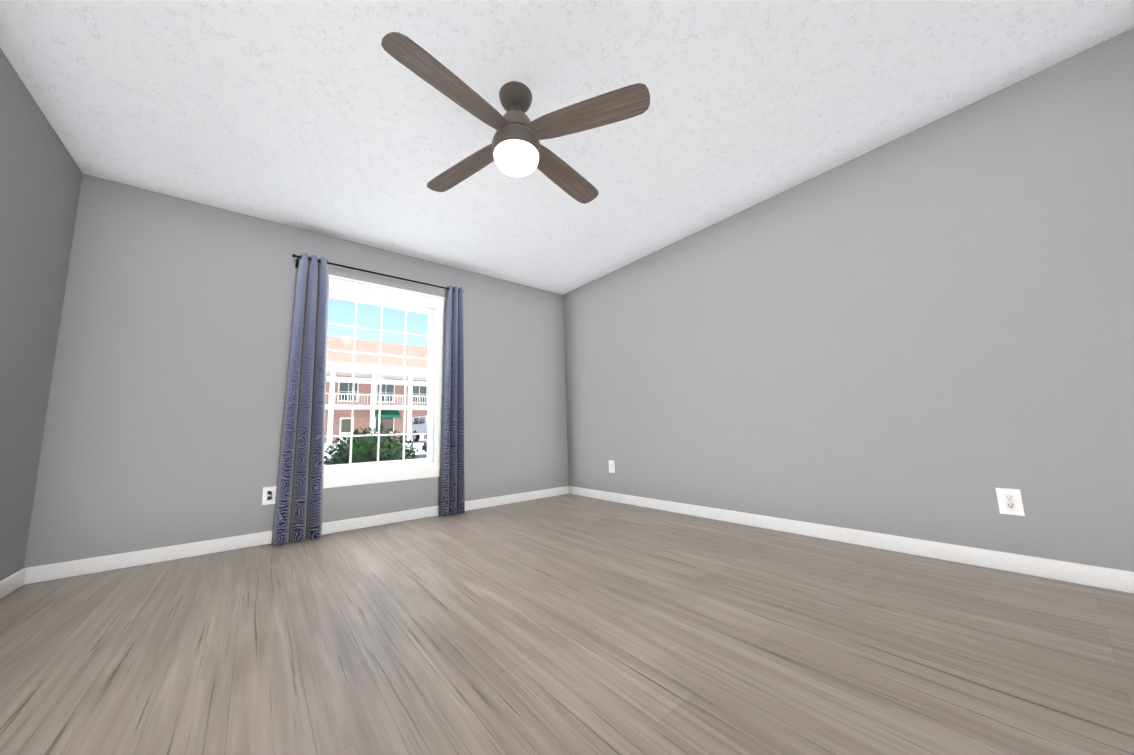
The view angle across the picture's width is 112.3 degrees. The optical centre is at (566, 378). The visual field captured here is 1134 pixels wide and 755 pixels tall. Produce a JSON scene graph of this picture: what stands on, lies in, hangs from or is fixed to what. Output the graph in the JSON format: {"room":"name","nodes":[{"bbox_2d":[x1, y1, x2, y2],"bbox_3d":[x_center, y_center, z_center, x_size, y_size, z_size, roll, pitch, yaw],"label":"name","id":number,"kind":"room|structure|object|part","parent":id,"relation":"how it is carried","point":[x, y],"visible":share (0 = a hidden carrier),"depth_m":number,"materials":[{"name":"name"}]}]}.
{"room":"empty bedroom","nodes":[
{"label":"empty bedroom","id":0,"kind":"room"},
{"bbox_2d":[0,48,82,580],"bbox_3d":[-1.728,-0.346,0.543,0.150,2.440,4.580,4,-10,-39],"label":"wall","id":1,"kind":"structure","parent":0,"point":[41,173],"depth_m":1.95,"materials":[{"name":"grey paint"}]},
{"bbox_2d":[0,568,25,598],"bbox_3d":[-1.625,0.823,0.434,0.014,0.088,4.266,4,-10,-39],"label":"baseboard","id":2,"kind":"structure","parent":1,"relation":"attached to","point":[11,583],"depth_m":1.97,"materials":[{"name":"white wood"}]},
{"bbox_2d":[24,174,568,567],"bbox_3d":[-1.562,0.041,3.501,3.860,2.440,0.150,4,-10,-39],"label":"wall","id":3,"kind":"structure","parent":0,"point":[164,419],"depth_m":2.64,"materials":[{"name":"grey paint"}]},
{"bbox_2d":[262,486,276,504],"bbox_3d":[-2.170,0.853,2.773,0.080,0.125,0.008,4,-10,-39],"label":"outlet","id":4,"kind":"object","parent":3,"relation":"attached to","point":[269,495],"visible":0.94,"depth_m":2.77,"materials":[{"name":"white plastic"}]},
{"bbox_2d":[23,486,568,584],"bbox_3d":[-1.476,1.196,3.283,3.860,0.088,0.014,4,-10,-39],"label":"baseboard","id":5,"kind":"structure","parent":3,"relation":"attached to","point":[48,572],"depth_m":2.56,"materials":[{"name":"white wood"}]},
{"bbox_2d":[271,253,464,544],"bbox_3d":[-1.567,0.138,3.294,1.446,2.185,0.137,4,-10,-39],"label":"curtains","id":6,"kind":"object","parent":3,"relation":"attached to","point":[298,510],"visible":0.98,"depth_m":2.95,"materials":[{"name":"blue fabric"}]},
{"bbox_2d":[323,274,445,488],"bbox_3d":[-1.655,0.029,3.386,1.220,1.740,0.181,4,-10,-39],"label":"window","id":7,"kind":"structure","parent":3,"relation":"in","point":[382,296],"depth_m":3.45,"materials":[{"name":"white plastic"}]},
{"bbox_3d":[-1.676,0.025,3.412,0.850,1.410,0.038,4,-10,-39],"label":"glass","id":8,"kind":"part","parent":7,"relation":"part of","materials":[{"name":"clear glass"}]},
{"bbox_2d":[0,494,1133,754],"bbox_3d":[-0.132,1.042,1.630,4.160,0.120,4.580,4,-10,-39],"label":"floor","id":9,"kind":"structure","parent":0,"point":[568,624],"depth_m":1.32,"materials":[{"name":"laminate"}]},
{"bbox_2d":[0,0,1133,294],"bbox_3d":[-0.208,-1.495,1.967,4.160,0.120,4.580,4,-10,-39],"label":"ceiling","id":10,"kind":"structure","parent":0,"point":[332,118],"depth_m":1.94,"materials":[{"name":"white paint"}]},
{"bbox_2d":[381,32,649,203],"bbox_3d":[-0.270,-1.235,1.926,1.301,0.402,1.229,4,-10,-39],"label":"fan","id":11,"kind":"object","parent":10,"relation":"hanging from","point":[515,148],"visible":1,"depth_m":1.80,"materials":[{"name":"brown wood"}]},
{"bbox_3d":[-0.468,-1.228,1.615,0.605,0.046,0.230,4,-10,-39],"label":"blade","id":12,"kind":"part","parent":11,"relation":"part of","materials":[{"name":"brown wood"}]},
{"bbox_3d":[-0.554,-1.162,2.093,0.266,0.046,0.599,4,-10,-39],"label":"blade","id":13,"kind":"part","parent":11,"relation":"part of","materials":[{"name":"brown wood"}]},
{"bbox_3d":[-0.250,-1.073,1.884,0.222,0.070,0.222,4,-10,-39],"label":"globe","id":14,"kind":"part","parent":11,"relation":"part of","materials":[{"name":"white glass"}]},
{"bbox_3d":[-0.035,-1.166,2.183,0.606,0.046,0.221,4,-10,-39],"label":"blade","id":15,"kind":"part","parent":11,"relation":"part of","materials":[{"name":"brown wood"}]},
{"bbox_3d":[0.081,-1.223,1.777,0.375,0.046,0.562,4,-10,-39],"label":"blade","id":16,"kind":"part","parent":11,"relation":"part of","materials":[{"name":"brown wood"}]},
{"bbox_2d":[563,28,1133,571],"bbox_3d":[1.389,-0.106,3.054,0.150,2.440,4.580,4,-10,-39],"label":"wall","id":17,"kind":"structure","parent":0,"point":[925,332],"depth_m":2.19,"materials":[{"name":"grey paint"}]},
{"bbox_2d":[609,460,614,472],"bbox_3d":[0.467,0.919,3.974,0.008,0.125,0.080,4,-10,-39],"label":"outlet","id":18,"kind":"object","parent":17,"relation":"attached to","point":[611,466],"visible":1,"depth_m":3.97,"materials":[{"name":"white plastic"}]},
{"bbox_2d":[569,486,1133,593],"bbox_3d":[1.364,1.053,2.843,0.014,0.088,4.266,4,-10,-39],"label":"baseboard","id":19,"kind":"structure","parent":17,"relation":"attached to","point":[1102,577],"depth_m":2.12,"materials":[{"name":"white wood"}]},
{"bbox_2d":[996,488,1024,515],"bbox_3d":[2.183,0.607,1.874,0.008,0.125,0.080,4,-10,-39],"label":"electrical outlet","id":20,"kind":"object","parent":17,"relation":"attached to","point":[1010,502],"visible":1,"depth_m":1.87,"materials":[{"name":"white plastic"}]},
{"label":"outside","id":21,"kind":"structure","parent":0,"visible":0},
{"bbox_2d":[324,439,426,464],"bbox_3d":[-9.159,5.811,35.421,115.000,0.450,59.850,4,-10,-39],"label":"ground","id":22,"kind":"structure","parent":21,"point":[418,444],"depth_m":21.82,"materials":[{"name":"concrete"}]},
{"bbox_2d":[324,425,420,464],"bbox_3d":[-2.562,1.218,5.010,1.263,1.204,1.124,4,-10,-39],"label":"bush","id":23,"kind":"object","parent":22,"relation":"on","point":[342,452],"depth_m":4.81,"materials":[{"name":"green plant"}]},
{"bbox_2d":[325,336,427,443],"bbox_3d":[-10.605,2.314,46.012,85.600,9.350,12.600,4,-10,-39],"label":"building","id":24,"kind":"structure","parent":22,"relation":"on","point":[343,360],"depth_m":34.67,"materials":[{"name":"brick"}]},
{"bbox_2d":[411,416,427,441],"bbox_3d":[-9.985,3.727,28.469,1.864,1.900,4.360,5,-10,-42],"label":"car","id":25,"kind":"object","parent":22,"relation":"on","point":[420,426],"depth_m":28.47,"materials":[{"name":"white paint"}]},
{"bbox_2d":[422,438,426,452],"bbox_3d":[-3.156,2.420,15.519,4.840,1.580,1.944,5,-10,-42],"label":"car","id":26,"kind":"object","parent":22,"relation":"on","point":[424,447],"depth_m":14.42,"materials":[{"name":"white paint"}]}
]}

